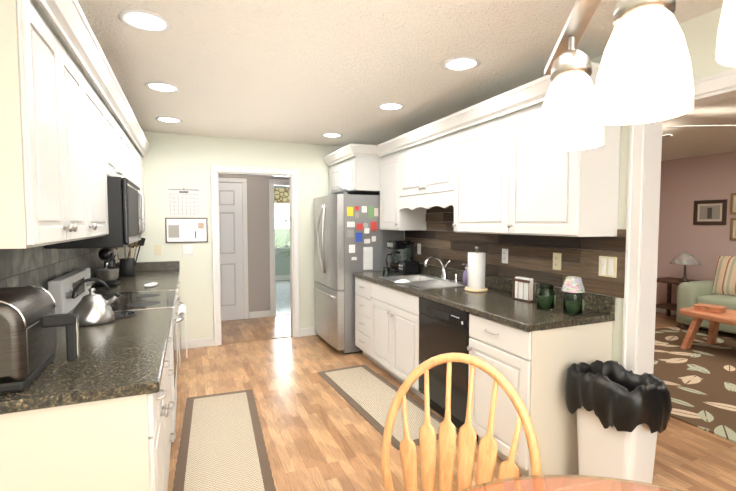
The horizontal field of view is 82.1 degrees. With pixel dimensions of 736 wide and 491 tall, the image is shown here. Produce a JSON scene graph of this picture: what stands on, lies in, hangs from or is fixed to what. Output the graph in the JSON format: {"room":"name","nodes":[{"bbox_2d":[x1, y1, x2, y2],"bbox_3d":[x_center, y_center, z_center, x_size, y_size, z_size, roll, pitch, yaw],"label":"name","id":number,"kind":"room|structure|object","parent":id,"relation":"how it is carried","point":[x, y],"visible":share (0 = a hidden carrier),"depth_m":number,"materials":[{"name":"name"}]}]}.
{"room":"kitchen","nodes":[
{"label":"kitchen","id":0,"kind":"room"},
{"bbox_2d":[115,130,354,340],"bbox_3d":[-1.139,-0.055,5.271,3.545,2.440,0.124,-1,3,-23],"label":"wall","id":1,"kind":"structure","parent":0,"point":[176,161],"depth_m":4.88,"materials":[{"name":"white paint"}]},
{"bbox_2d":[154,245,161,254],"bbox_3d":[-2.331,0.049,4.693,0.072,0.116,0.014,-1,3,-23],"label":"outlet","id":2,"kind":"object","parent":1,"relation":"attached to","point":[158,249],"visible":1,"depth_m":4.70,"materials":[{"name":"beige plastic"}]},
{"bbox_2d":[168,188,198,216],"bbox_3d":[-2.079,-0.486,4.776,0.319,0.324,0.006,-1,3,-23],"label":"calendar","id":3,"kind":"object","parent":1,"relation":"attached to","point":[183,202],"visible":1,"depth_m":4.77,"materials":[{"name":"white paper"}]},
{"bbox_2d":[165,218,207,242],"bbox_3d":[-2.056,-0.173,4.795,0.440,0.282,0.020,-1,3,-23],"label":"whiteboard","id":4,"kind":"object","parent":1,"relation":"attached to","point":[186,230],"visible":1,"depth_m":4.79,"materials":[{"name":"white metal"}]},
{"bbox_2d":[182,244,193,254],"bbox_3d":[-2.049,0.044,4.812,0.116,0.120,0.015,-1,3,-23],"label":"light switch","id":5,"kind":"object","parent":1,"relation":"attached to","point":[188,249],"visible":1,"depth_m":4.82,"materials":[{"name":"white plastic"}]},
{"bbox_2d":[181,337,213,348],"bbox_3d":[-1.979,1.136,4.903,0.360,0.100,0.014,-1,3,-23],"label":"baseboard","id":6,"kind":"structure","parent":1,"relation":"attached to","point":[199,343],"depth_m":4.90,"materials":[{"name":"white"}]},
{"bbox_2d":[210,165,299,345],"bbox_3d":[-1.369,0.115,5.182,1.025,2.110,0.174,-1,3,-23],"label":"trim","id":7,"kind":"structure","parent":1,"relation":"attached to","point":[291,174],"depth_m":5.09,"materials":[{"name":"white wood"}]},
{"bbox_2d":[222,336,291,343],"bbox_3d":[-1.363,1.165,5.226,0.853,0.006,0.055,-1,3,-23],"label":"trim","id":8,"kind":"structure","parent":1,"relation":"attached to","point":[262,338],"depth_m":5.23,"materials":[{"name":"beige wood"}]},
{"bbox_2d":[300,327,315,334],"bbox_3d":[-0.212,1.088,5.801,1.545,0.100,0.014,-1,3,-23],"label":"baseboard","id":9,"kind":"structure","parent":1,"relation":"attached to","point":[303,331],"depth_m":5.40,"materials":[{"name":"white wood"}]},
{"bbox_2d":[218,174,288,311],"bbox_3d":[-1.823,-0.115,6.389,4.200,2.440,0.120,-1,3,-23],"label":"wall","id":10,"kind":"structure","parent":0,"point":[258,243],"depth_m":6.40,"materials":[{"name":"grey paint"}]},
{"bbox_2d":[218,178,248,320],"bbox_3d":[-2.202,0.070,6.111,0.902,2.100,0.099,-1,3,-23],"label":"hall door","id":11,"kind":"structure","parent":10,"relation":"in","point":[233,247],"depth_m":6.22,"materials":[{"name":"white paint"}]},
{"bbox_2d":[249,310,269,318],"bbox_3d":[-1.651,1.053,6.452,0.316,0.100,0.014,-1,3,-23],"label":"baseboard","id":12,"kind":"structure","parent":10,"relation":"attached to","point":[257,314],"depth_m":6.44,"materials":[{"name":"white wood"}]},
{"bbox_2d":[269,179,288,316],"bbox_3d":[-1.019,0.032,6.725,1.104,2.110,0.145,-1,3,-23],"label":"trim","id":13,"kind":"structure","parent":10,"relation":"attached to","point":[276,182],"depth_m":6.47,"materials":[{"name":"white"}]},
{"bbox_2d":[274,186,289,274],"bbox_3d":[-2.405,-0.340,10.569,4.240,2.440,0.120,-1,3,-23],"label":"wall","id":14,"kind":"structure","parent":0,"point":[282,263],"depth_m":10.64,"materials":[{"name":"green paint"}]},
{"bbox_2d":[274,186,289,254],"bbox_3d":[-1.769,-0.558,10.595,2.000,1.813,0.074,-1,3,-23],"label":"window","id":15,"kind":"structure","parent":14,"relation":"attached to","point":[282,217],"depth_m":10.45,"materials":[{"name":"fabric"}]},
{"bbox_2d":[275,275,289,280],"bbox_3d":[-2.378,0.817,10.569,4.000,0.130,0.014,-1,3,-23],"label":"baseboard","id":16,"kind":"structure","parent":14,"relation":"attached to","point":[277,277],"depth_m":10.65,"materials":[{"name":"white"}]},
{"bbox_2d":[31,0,735,160],"bbox_3d":[0.987,-1.283,4.823,8.800,0.060,13.400,-1,3,-23],"label":"ceiling","id":17,"kind":"structure","parent":0,"point":[304,71],"depth_m":2.60,"materials":[{"name":"white paint"}]},
{"bbox_2d":[118,9,171,32],"bbox_3d":[-1.093,-1.100,2.077,0.236,0.009,0.236,-1,3,-23],"label":"recessed light","id":18,"kind":"object","parent":17,"relation":"in","point":[144,20],"visible":1,"depth_m":2.07,"materials":[{"name":"white glass"}]},
{"bbox_2d":[144,82,179,92],"bbox_3d":[-1.501,-1.154,3.087,0.236,0.009,0.236,-1,3,-23],"label":"recessed light","id":19,"kind":"object","parent":17,"relation":"in","point":[163,87],"visible":1,"depth_m":3.08,"materials":[{"name":"white glass"}]},
{"bbox_2d":[155,117,181,122],"bbox_3d":[-1.915,-1.207,4.061,0.236,0.009,0.236,-1,3,-23],"label":"recessed light","id":20,"kind":"object","parent":17,"relation":"in","point":[169,119],"visible":1,"depth_m":4.05,"materials":[{"name":"white glass"}]},
{"bbox_2d":[322,133,342,137],"bbox_3d":[-0.405,-1.245,4.777,0.236,0.009,0.236,-1,3,-23],"label":"recessed light","id":21,"kind":"object","parent":17,"relation":"in","point":[332,135],"visible":0.98,"depth_m":4.78,"materials":[{"name":"white glass"}]},
{"bbox_2d":[377,102,404,110],"bbox_3d":[0.194,-1.182,3.599,0.236,0.009,0.236,-1,3,-23],"label":"recessed light","id":22,"kind":"object","parent":17,"relation":"in","point":[390,106],"visible":1,"depth_m":3.60,"materials":[{"name":"white glass"}]},
{"bbox_2d":[442,56,480,70],"bbox_3d":[0.582,-1.130,2.635,0.236,0.009,0.236,-1,3,-23],"label":"recessed light","id":23,"kind":"object","parent":17,"relation":"in","point":[464,63],"visible":1,"depth_m":2.62,"materials":[{"name":"white glass"}]},
{"bbox_2d":[536,0,735,151],"bbox_3d":[0.387,-0.599,0.465,0.124,0.835,0.954,0,3,4],"label":"pendant chandelier","id":24,"kind":"object","parent":17,"relation":"hanging from","point":[644,75],"visible":1,"depth_m":0.59,"materials":[{"name":"white glass"}]},
{"bbox_2d":[662,113,735,143],"bbox_3d":[2.566,-1.123,4.154,1.536,0.183,1.493,-1,3,-23],"label":"ceiling fan","id":25,"kind":"object","parent":17,"relation":"hanging from","point":[666,137],"visible":0.17,"depth_m":3.77,"materials":[{"name":"white"}]},
{"bbox_2d":[168,280,735,490],"bbox_3d":[0.987,1.207,4.957,8.800,0.053,13.400,-1,3,-23],"label":"floor","id":26,"kind":"structure","parent":0,"point":[319,432],"depth_m":3.05,"materials":[{"name":"brown wood"}]},
{"bbox_2d":[0,343,171,490],"bbox_3d":[-1.171,0.922,1.682,0.637,0.874,0.766,-1,3,-23],"label":"base cabinet","id":27,"kind":"object","parent":26,"relation":"on","point":[120,444],"depth_m":1.37,"materials":[{"name":"white wood"}]},
{"bbox_2d":[48,268,183,441],"bbox_3d":[-1.651,0.735,2.918,0.707,1.115,0.765,-1,3,-23],"label":"range","id":28,"kind":"object","parent":26,"relation":"on","point":[60,289],"visible":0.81,"depth_m":2.75,"materials":[{"name":"white metal"}]},
{"bbox_2d":[178,304,186,366],"bbox_3d":[-1.331,0.638,3.040,0.052,0.384,0.300,-1,3,-23],"label":"dish towel","id":29,"kind":"object","parent":28,"relation":"hanging from","point":[182,308],"visible":0.96,"depth_m":2.93,"materials":[{"name":"white fabric"}]},
{"bbox_2d":[168,332,175,440],"bbox_3d":[-1.420,0.890,2.267,0.637,0.874,0.629,-1,3,-23],"label":"base cabinet","id":30,"kind":"object","parent":26,"relation":"on","point":[169,370],"depth_m":2.46,"materials":[{"name":"white wood"}]},
{"bbox_2d":[172,286,179,374],"bbox_3d":[-2.005,0.816,3.644,0.637,0.874,0.838,-1,3,-23],"label":"base cabinet","id":31,"kind":"object","parent":26,"relation":"on","point":[177,306],"depth_m":4.17,"materials":[{"name":"white wood"}]},
{"bbox_2d":[0,261,179,413],"bbox_3d":[-1.723,0.342,2.978,0.657,0.140,3.669,-1,3,-23],"label":"countertop","id":32,"kind":"structure","parent":31,"relation":"on","point":[121,357],"depth_m":1.65,"materials":[{"name":"stone"}]},
{"bbox_2d":[0,285,79,392],"bbox_3d":[-1.220,0.306,1.457,0.370,0.296,0.370,-1,3,-23],"label":"toaster","id":33,"kind":"object","parent":32,"relation":"on","point":[30,320],"visible":1,"depth_m":1.40,"materials":[{"name":"silver metal"}]},
{"bbox_2d":[71,278,120,325],"bbox_3d":[-1.461,0.292,2.267,0.236,0.237,0.203,-1,3,-23],"label":"kettle","id":34,"kind":"object","parent":32,"relation":"on","point":[91,308],"visible":1,"depth_m":2.22,"materials":[{"name":"silver metal"}]},
{"bbox_2d":[94,248,121,286],"bbox_3d":[-2.250,0.173,3.657,0.184,0.326,0.304,-1,3,-23],"label":"stand mixer","id":35,"kind":"object","parent":32,"relation":"on","point":[108,273],"visible":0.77,"depth_m":3.56,"materials":[{"name":"black"}]},
{"bbox_2d":[113,311,135,318],"bbox_3d":[-1.437,0.398,2.430,0.180,0.008,0.180,-1,3,-23],"label":"trivet","id":36,"kind":"object","parent":32,"relation":"on","point":[120,314],"visible":0.6,"depth_m":2.44,"materials":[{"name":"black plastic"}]},
{"bbox_2d":[114,237,145,276],"bbox_3d":[-2.374,0.100,4.213,0.289,0.412,0.173,-1,3,-23],"label":"utensil crock","id":37,"kind":"object","parent":32,"relation":"on","point":[127,266],"visible":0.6,"depth_m":4.18,"materials":[{"name":"black ceramic"}]},
{"bbox_2d":[144,282,157,286],"bbox_3d":[-1.838,0.333,3.582,0.099,0.014,0.210,-1,3,-23],"label":"spoon rest","id":38,"kind":"object","parent":32,"relation":"on","point":[152,284],"visible":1,"depth_m":3.59,"materials":[{"name":"white ceramic"}]},
{"bbox_2d":[172,389,275,490],"bbox_3d":[-0.974,1.292,2.822,0.606,0.009,1.628,-1,3,-23],"label":"rug","id":39,"kind":"object","parent":26,"relation":"on","point":[222,446],"visible":1,"depth_m":2.71,"materials":[{"name":"beige fabric"}]},
{"bbox_2d":[314,192,403,353],"bbox_3d":[-0.175,0.286,5.112,0.886,1.775,0.915,-1,3,-23],"label":"refrigerator","id":40,"kind":"object","parent":26,"relation":"on","point":[335,266],"visible":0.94,"depth_m":4.66,"materials":[{"name":"grey metal"}]},
{"bbox_2d":[331,189,346,193],"bbox_3d":[-0.326,-0.609,4.741,0.180,0.050,0.180,-1,3,-23],"label":"plate stack","id":41,"kind":"object","parent":40,"relation":"on","point":[336,191],"visible":0.88,"depth_m":4.67,"materials":[{"name":"white ceramic"}]},
{"bbox_2d":[347,206,377,269],"bbox_3d":[-0.055,-0.082,4.642,0.370,0.700,0.004,-1,3,-23],"label":"fridge magnets","id":42,"kind":"object","parent":40,"relation":"attached to","point":[367,258],"visible":1,"depth_m":4.65,"materials":[{"name":"multicoloured"}]},
{"bbox_2d":[355,277,405,356],"bbox_3d":[0.246,0.771,4.495,0.631,0.874,0.496,-1,3,-23],"label":"base cabinet","id":43,"kind":"object","parent":26,"relation":"on","point":[362,286],"depth_m":4.38,"materials":[{"name":"white wood"}]},
{"bbox_2d":[353,263,614,331],"bbox_3d":[0.639,0.382,3.519,0.652,0.273,2.569,-1,3,-23],"label":"countertop","id":44,"kind":"structure","parent":43,"relation":"on","point":[496,302],"depth_m":2.83,"materials":[{"name":"stone"}]},
{"bbox_2d":[382,267,389,276],"bbox_3d":[0.178,0.258,4.148,0.072,0.095,0.072,-1,3,-23],"label":"glass jar","id":45,"kind":"object","parent":44,"relation":"on","point":[385,271],"visible":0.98,"depth_m":4.12,"materials":[{"name":"glass"}]},
{"bbox_2d":[386,240,410,271],"bbox_3d":[0.313,0.113,4.638,0.264,0.340,0.190,-1,3,-23],"label":"coffee maker","id":46,"kind":"object","parent":44,"relation":"on","point":[397,255],"visible":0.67,"depth_m":4.58,"materials":[{"name":"black plastic"}]},
{"bbox_2d":[394,279,409,283],"bbox_3d":[0.305,0.311,3.748,0.140,0.032,0.090,-3,4,-43],"label":"cloth","id":47,"kind":"object","parent":44,"relation":"on","point":[400,281],"visible":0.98,"depth_m":3.72,"materials":[{"name":"white fabric"}]},
{"bbox_2d":[398,242,418,273],"bbox_3d":[0.433,0.128,4.457,0.184,0.330,0.188,-1,3,-23],"label":"blender","id":48,"kind":"object","parent":44,"relation":"on","point":[408,264],"visible":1,"depth_m":4.42,"materials":[{"name":"black plastic"}]},
{"bbox_2d":[424,255,457,281],"bbox_3d":[0.653,0.207,3.871,0.270,0.228,0.328,-1,3,-23],"label":"faucet","id":49,"kind":"object","parent":44,"relation":"on","point":[444,276],"visible":1,"depth_m":3.92,"materials":[{"name":"silver metal"}]},
{"bbox_2d":[462,263,467,284],"bbox_3d":[0.842,0.243,3.630,0.076,0.181,0.064,-1,3,-23],"label":"soap dispenser","id":50,"kind":"object","parent":44,"relation":"on","point":[465,273],"visible":0.77,"depth_m":3.61,"materials":[{"name":"purple plastic"}]},
{"bbox_2d":[464,246,487,291],"bbox_3d":[0.853,0.181,3.321,0.180,0.347,0.180,-1,3,-23],"label":"paper towel holder","id":51,"kind":"object","parent":44,"relation":"on","point":[476,272],"visible":1,"depth_m":3.27,"materials":[{"name":"white paper"}]},
{"bbox_2d":[512,277,536,301],"bbox_3d":[1.073,0.299,2.910,0.070,0.155,0.170,-1,3,-23],"label":"napkin holder","id":52,"kind":"object","parent":44,"relation":"on","point":[523,288],"visible":1,"depth_m":2.88,"materials":[{"name":"white wood"}]},
{"bbox_2d":[537,283,555,310],"bbox_3d":[1.100,0.312,2.605,0.109,0.162,0.101,-1,3,-23],"label":"candle jar","id":53,"kind":"object","parent":44,"relation":"on","point":[546,298],"visible":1,"depth_m":2.57,"materials":[{"name":"green glass"}]},
{"bbox_2d":[561,276,584,315],"bbox_3d":[1.191,0.292,2.454,0.123,0.218,0.123,-1,3,-23],"label":"candle jar","id":54,"kind":"object","parent":44,"relation":"on","point":[573,289],"visible":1,"depth_m":2.41,"materials":[{"name":"green glass"}]},
{"bbox_2d":[317,365,458,449],"bbox_3d":[0.076,1.256,3.495,0.508,0.009,1.558,-1,3,-26],"label":"rug","id":55,"kind":"object","parent":26,"relation":"on","point":[368,394],"visible":0.73,"depth_m":3.43,"materials":[{"name":"beige fabric"}]},
{"bbox_2d":[367,293,423,399],"bbox_3d":[0.503,0.880,3.891,0.633,0.720,0.948,-1,3,-23],"label":"base cabinet","id":56,"kind":"object","parent":26,"relation":"on","point":[393,319],"depth_m":3.71,"materials":[{"name":"white wood"}]},
{"bbox_2d":[419,297,477,440],"bbox_3d":[0.809,0.843,3.155,0.636,0.872,0.634,-1,3,-23],"label":"dishwasher","id":57,"kind":"object","parent":26,"relation":"on","point":[443,329],"visible":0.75,"depth_m":2.99,"materials":[{"name":"black plastic"}]},
{"bbox_2d":[381,353,541,490],"bbox_3d":[0.205,0.873,1.175,0.500,1.030,0.497,1,3,24],"label":"dining chair","id":58,"kind":"object","parent":26,"relation":"on","point":[487,452],"visible":1,"depth_m":1.33,"materials":[{"name":"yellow wood"}]},
{"bbox_2d":[467,313,612,475],"bbox_3d":[1.042,0.871,2.620,0.633,0.874,0.529,-1,3,-23],"label":"base cabinet","id":59,"kind":"object","parent":26,"relation":"on","point":[532,367],"depth_m":2.36,"materials":[{"name":"white wood"}]},
{"bbox_2d":[459,475,684,490],"bbox_3d":[0.519,1.038,0.516,1.304,0.766,1.304,-1,3,-23],"label":"dining table","id":60,"kind":"object","parent":26,"relation":"on","point":[560,483],"visible":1,"depth_m":1.10,"materials":[{"name":"brown wood"}]},
{"bbox_2d":[565,360,671,483],"bbox_3d":[1.266,0.979,2.171,0.345,0.700,0.450,-1,3,-23],"label":"trash can","id":61,"kind":"object","parent":26,"relation":"on","point":[623,416],"visible":0.98,"depth_m":2.06,"materials":[{"name":"white plastic"}]},
{"bbox_2d":[656,277,699,323],"bbox_3d":[4.586,0.810,6.313,0.500,0.600,0.500,-1,3,-23],"label":"end table","id":62,"kind":"object","parent":26,"relation":"on","point":[668,306],"visible":0.38,"depth_m":6.38,"materials":[{"name":"brown wood"}]},
{"bbox_2d":[669,252,701,281],"bbox_3d":[4.613,0.307,6.145,0.380,0.420,0.380,-1,3,-23],"label":"lamp","id":63,"kind":"object","parent":62,"relation":"on","point":[685,258],"visible":1,"depth_m":6.06,"materials":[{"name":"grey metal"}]},
{"bbox_2d":[653,324,735,442],"bbox_3d":[4.027,1.271,3.195,3.280,0.011,4.780,-1,3,-23],"label":"living room rug","id":64,"kind":"object","parent":26,"relation":"on","point":[698,377],"depth_m":3.95,"materials":[{"name":"brown carpet"}]},
{"bbox_2d":[676,256,735,333],"bbox_3d":[5.013,0.674,4.926,0.950,0.994,2.150,-1,3,-23],"label":"sofa","id":65,"kind":"object","parent":64,"relation":"on","point":[720,289],"visible":0.75,"depth_m":5.54,"materials":[{"name":"green upholstery fabric"}]},
{"bbox_2d":[712,256,735,295],"bbox_3d":[4.790,0.397,5.438,0.274,0.495,0.542,-1,3,-23],"label":"throw pillow","id":66,"kind":"object","parent":65,"relation":"on","point":[724,284],"depth_m":5.52,"materials":[{"name":"multicoloured fabric"}]},
{"bbox_2d":[679,307,735,349],"bbox_3d":[4.075,0.982,4.375,0.600,0.440,1.400,-1,3,-23],"label":"coffee table","id":67,"kind":"object","parent":64,"relation":"on","point":[728,316],"visible":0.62,"depth_m":4.76,"materials":[{"name":"brown wood"}]},
{"bbox_2d":[694,303,725,313],"bbox_3d":[3.843,0.707,4.751,0.168,0.066,0.256,-2,4,-35],"label":"box","id":68,"kind":"object","parent":67,"relation":"on","point":[710,308],"visible":0.96,"depth_m":4.69,"materials":[{"name":"orange wood"}]},
{"bbox_2d":[380,7,735,364],"bbox_3d":[1.603,0.108,2.233,0.124,2.440,7.620,-1,3,-23],"label":"wall","id":69,"kind":"structure","parent":0,"point":[700,33],"depth_m":2.08,"materials":[{"name":"white paint"}]},
{"bbox_2d":[328,143,379,194],"bbox_3d":[-0.038,-0.868,5.091,0.621,0.482,0.917,-1,3,-23],"label":"upper cabinet","id":70,"kind":"object","parent":69,"relation":"attached to","point":[359,174],"depth_m":4.64,"materials":[{"name":"white wood"}]},
{"bbox_2d":[376,138,431,229],"bbox_3d":[0.380,-0.621,4.495,0.326,0.912,0.530,-1,3,-23],"label":"upper cabinet","id":71,"kind":"object","parent":69,"relation":"attached to","point":[396,213],"depth_m":4.35,"materials":[{"name":"white wood"}]},
{"bbox_2d":[400,118,451,197],"bbox_3d":[0.646,-0.752,3.860,0.326,0.583,0.954,-1,3,-23],"label":"upper cabinet","id":72,"kind":"object","parent":69,"relation":"attached to","point":[425,168],"depth_m":3.71,"materials":[{"name":"white wood"}]},
{"bbox_2d":[448,98,499,233],"bbox_3d":[0.956,-0.548,3.140,0.326,0.912,0.752,-1,3,-23],"label":"upper cabinet","id":73,"kind":"object","parent":69,"relation":"attached to","point":[475,196],"depth_m":3.09,"materials":[{"name":"white wood"}]},
{"bbox_2d":[405,205,625,297],"bbox_3d":[0.942,-0.103,3.597,0.019,0.679,2.653,-1,3,-23],"label":"planks","id":74,"kind":"object","parent":69,"relation":"attached to","point":[577,260],"visible":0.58,"depth_m":3.08,"materials":[{"name":"brown wood"}]},
{"bbox_2d":[417,243,420,253],"bbox_3d":[0.544,0.036,4.510,0.010,0.114,0.070,-1,3,-23],"label":"outlet","id":75,"kind":"object","parent":74,"relation":"attached to","point":[418,248],"visible":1,"depth_m":4.51,"materials":[{"name":"white plastic"}]},
{"bbox_2d":[502,248,507,263],"bbox_3d":[1.064,0.081,3.286,0.010,0.114,0.070,-1,3,-23],"label":"outlet","id":76,"kind":"object","parent":74,"relation":"attached to","point":[504,255],"visible":1,"depth_m":3.28,"materials":[{"name":"white plastic"}]},
{"bbox_2d":[553,253,560,269],"bbox_3d":[1.261,0.106,2.822,0.010,0.114,0.070,-1,3,-23],"label":"outlet","id":77,"kind":"object","parent":74,"relation":"attached to","point":[556,261],"visible":1,"depth_m":2.82,"materials":[{"name":"beige plastic"}]},
{"bbox_2d":[598,256,616,277],"bbox_3d":[1.403,0.125,2.481,0.016,0.120,0.116,-1,3,-23],"label":"light switch","id":78,"kind":"object","parent":74,"relation":"attached to","point":[607,266],"visible":1,"depth_m":2.48,"materials":[{"name":"beige plastic"}]},
{"bbox_2d":[500,66,620,236],"bbox_3d":[1.174,-0.521,2.628,0.326,0.912,0.603,-1,3,-23],"label":"upper cabinet","id":79,"kind":"object","parent":69,"relation":"attached to","point":[502,175],"depth_m":2.47,"materials":[{"name":"white wood"}]},
{"bbox_2d":[622,68,735,374],"bbox_3d":[2.027,0.314,1.233,0.168,2.135,2.580,-1,3,-23],"label":"trim","id":80,"kind":"structure","parent":69,"relation":"attached to","point":[643,201],"depth_m":2.33,"materials":[{"name":"white"}]},
{"bbox_2d":[656,151,735,303],"bbox_3d":[5.959,0.009,4.079,0.120,2.440,7.860,-1,3,-23],"label":"wall","id":81,"kind":"structure","parent":0,"point":[685,183],"depth_m":6.40,"materials":[{"name":"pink paint"}]},
{"bbox_2d":[656,307,676,314],"bbox_3d":[5.898,1.178,4.116,0.014,0.100,7.620,-1,3,-23],"label":"baseboard","id":82,"kind":"structure","parent":81,"relation":"attached to","point":[661,310],"depth_m":6.79,"materials":[{"name":"white"}]},
{"bbox_2d":[693,199,726,224],"bbox_3d":[4.985,-0.482,6.163,0.025,0.360,0.420,-1,3,-23],"label":"picture frame","id":83,"kind":"object","parent":81,"relation":"attached to","point":[710,212],"visible":1,"depth_m":6.15,"materials":[{"name":"black wood"}]},
{"bbox_2d":[730,193,735,214],"bbox_3d":[5.141,-0.575,5.789,0.025,0.300,0.290,-1,3,-23],"label":"picture frame","id":84,"kind":"object","parent":81,"relation":"attached to","point":[733,205],"visible":1,"depth_m":5.89,"materials":[{"name":"gold metal"}]},
{"bbox_2d":[730,218,735,240],"bbox_3d":[5.145,-0.222,5.799,0.025,0.315,0.290,-1,3,-23],"label":"picture frame","id":85,"kind":"object","parent":81,"relation":"attached to","point":[732,229],"visible":0.9,"depth_m":5.90,"materials":[{"name":"gold metal"}]},
{"bbox_3d":[-1.336,0.171,1.052,0.120,2.440,7.740,-1,3,-23],"label":"wall","id":86,"kind":"structure","parent":0,"visible":0},
{"bbox_2d":[0,0,95,248],"bbox_3d":[-1.327,-0.464,1.575,0.325,0.912,0.826,-1,3,-23],"label":"upper cabinet","id":87,"kind":"object","parent":86,"relation":"attached to","point":[67,147],"depth_m":1.40,"materials":[{"name":"white wood"}]},
{"bbox_2d":[0,246,103,290],"bbox_3d":[-2.023,0.153,2.837,0.008,0.452,3.620,-1,3,-23],"label":"wall tiles","id":88,"kind":"structure","parent":86,"relation":"attached to","point":[40,266],"depth_m":2.34,"materials":[{"name":"tile"}]},
{"bbox_2d":[88,48,111,236],"bbox_3d":[-1.564,-0.494,2.131,0.325,0.912,0.629,-1,3,-23],"label":"upper cabinet","id":89,"kind":"object","parent":86,"relation":"attached to","point":[101,162],"depth_m":2.27,"materials":[{"name":"white wood"}]},
{"bbox_2d":[108,84,127,178],"bbox_3d":[-1.836,-0.706,2.762,0.325,0.557,0.764,-1,3,-23],"label":"upper cabinet","id":90,"kind":"object","parent":86,"relation":"attached to","point":[117,139],"depth_m":2.82,"materials":[{"name":"white wood"}]},
{"bbox_2d":[44,176,144,248],"bbox_3d":[-1.771,-0.212,2.816,0.462,0.428,0.754,-1,3,-23],"label":"microwave","id":91,"kind":"object","parent":90,"relation":"attached to","point":[125,212],"visible":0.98,"depth_m":2.53,"materials":[{"name":"black plastic"}]},
{"bbox_2d":[124,112,139,187],"bbox_3d":[-2.151,-0.568,3.512,0.325,0.912,0.848,-1,3,-23],"label":"upper cabinet","id":92,"kind":"object","parent":86,"relation":"attached to","point":[133,155],"depth_m":3.63,"materials":[{"name":"white wood"}]},
{"bbox_2d":[136,132,144,229],"bbox_3d":[-2.431,-0.604,4.172,0.325,0.912,0.827,-1,3,-23],"label":"upper cabinet","id":93,"kind":"object","parent":86,"relation":"attached to","point":[137,133],"depth_m":4.33,"materials":[{"name":"white wood"}]}
]}

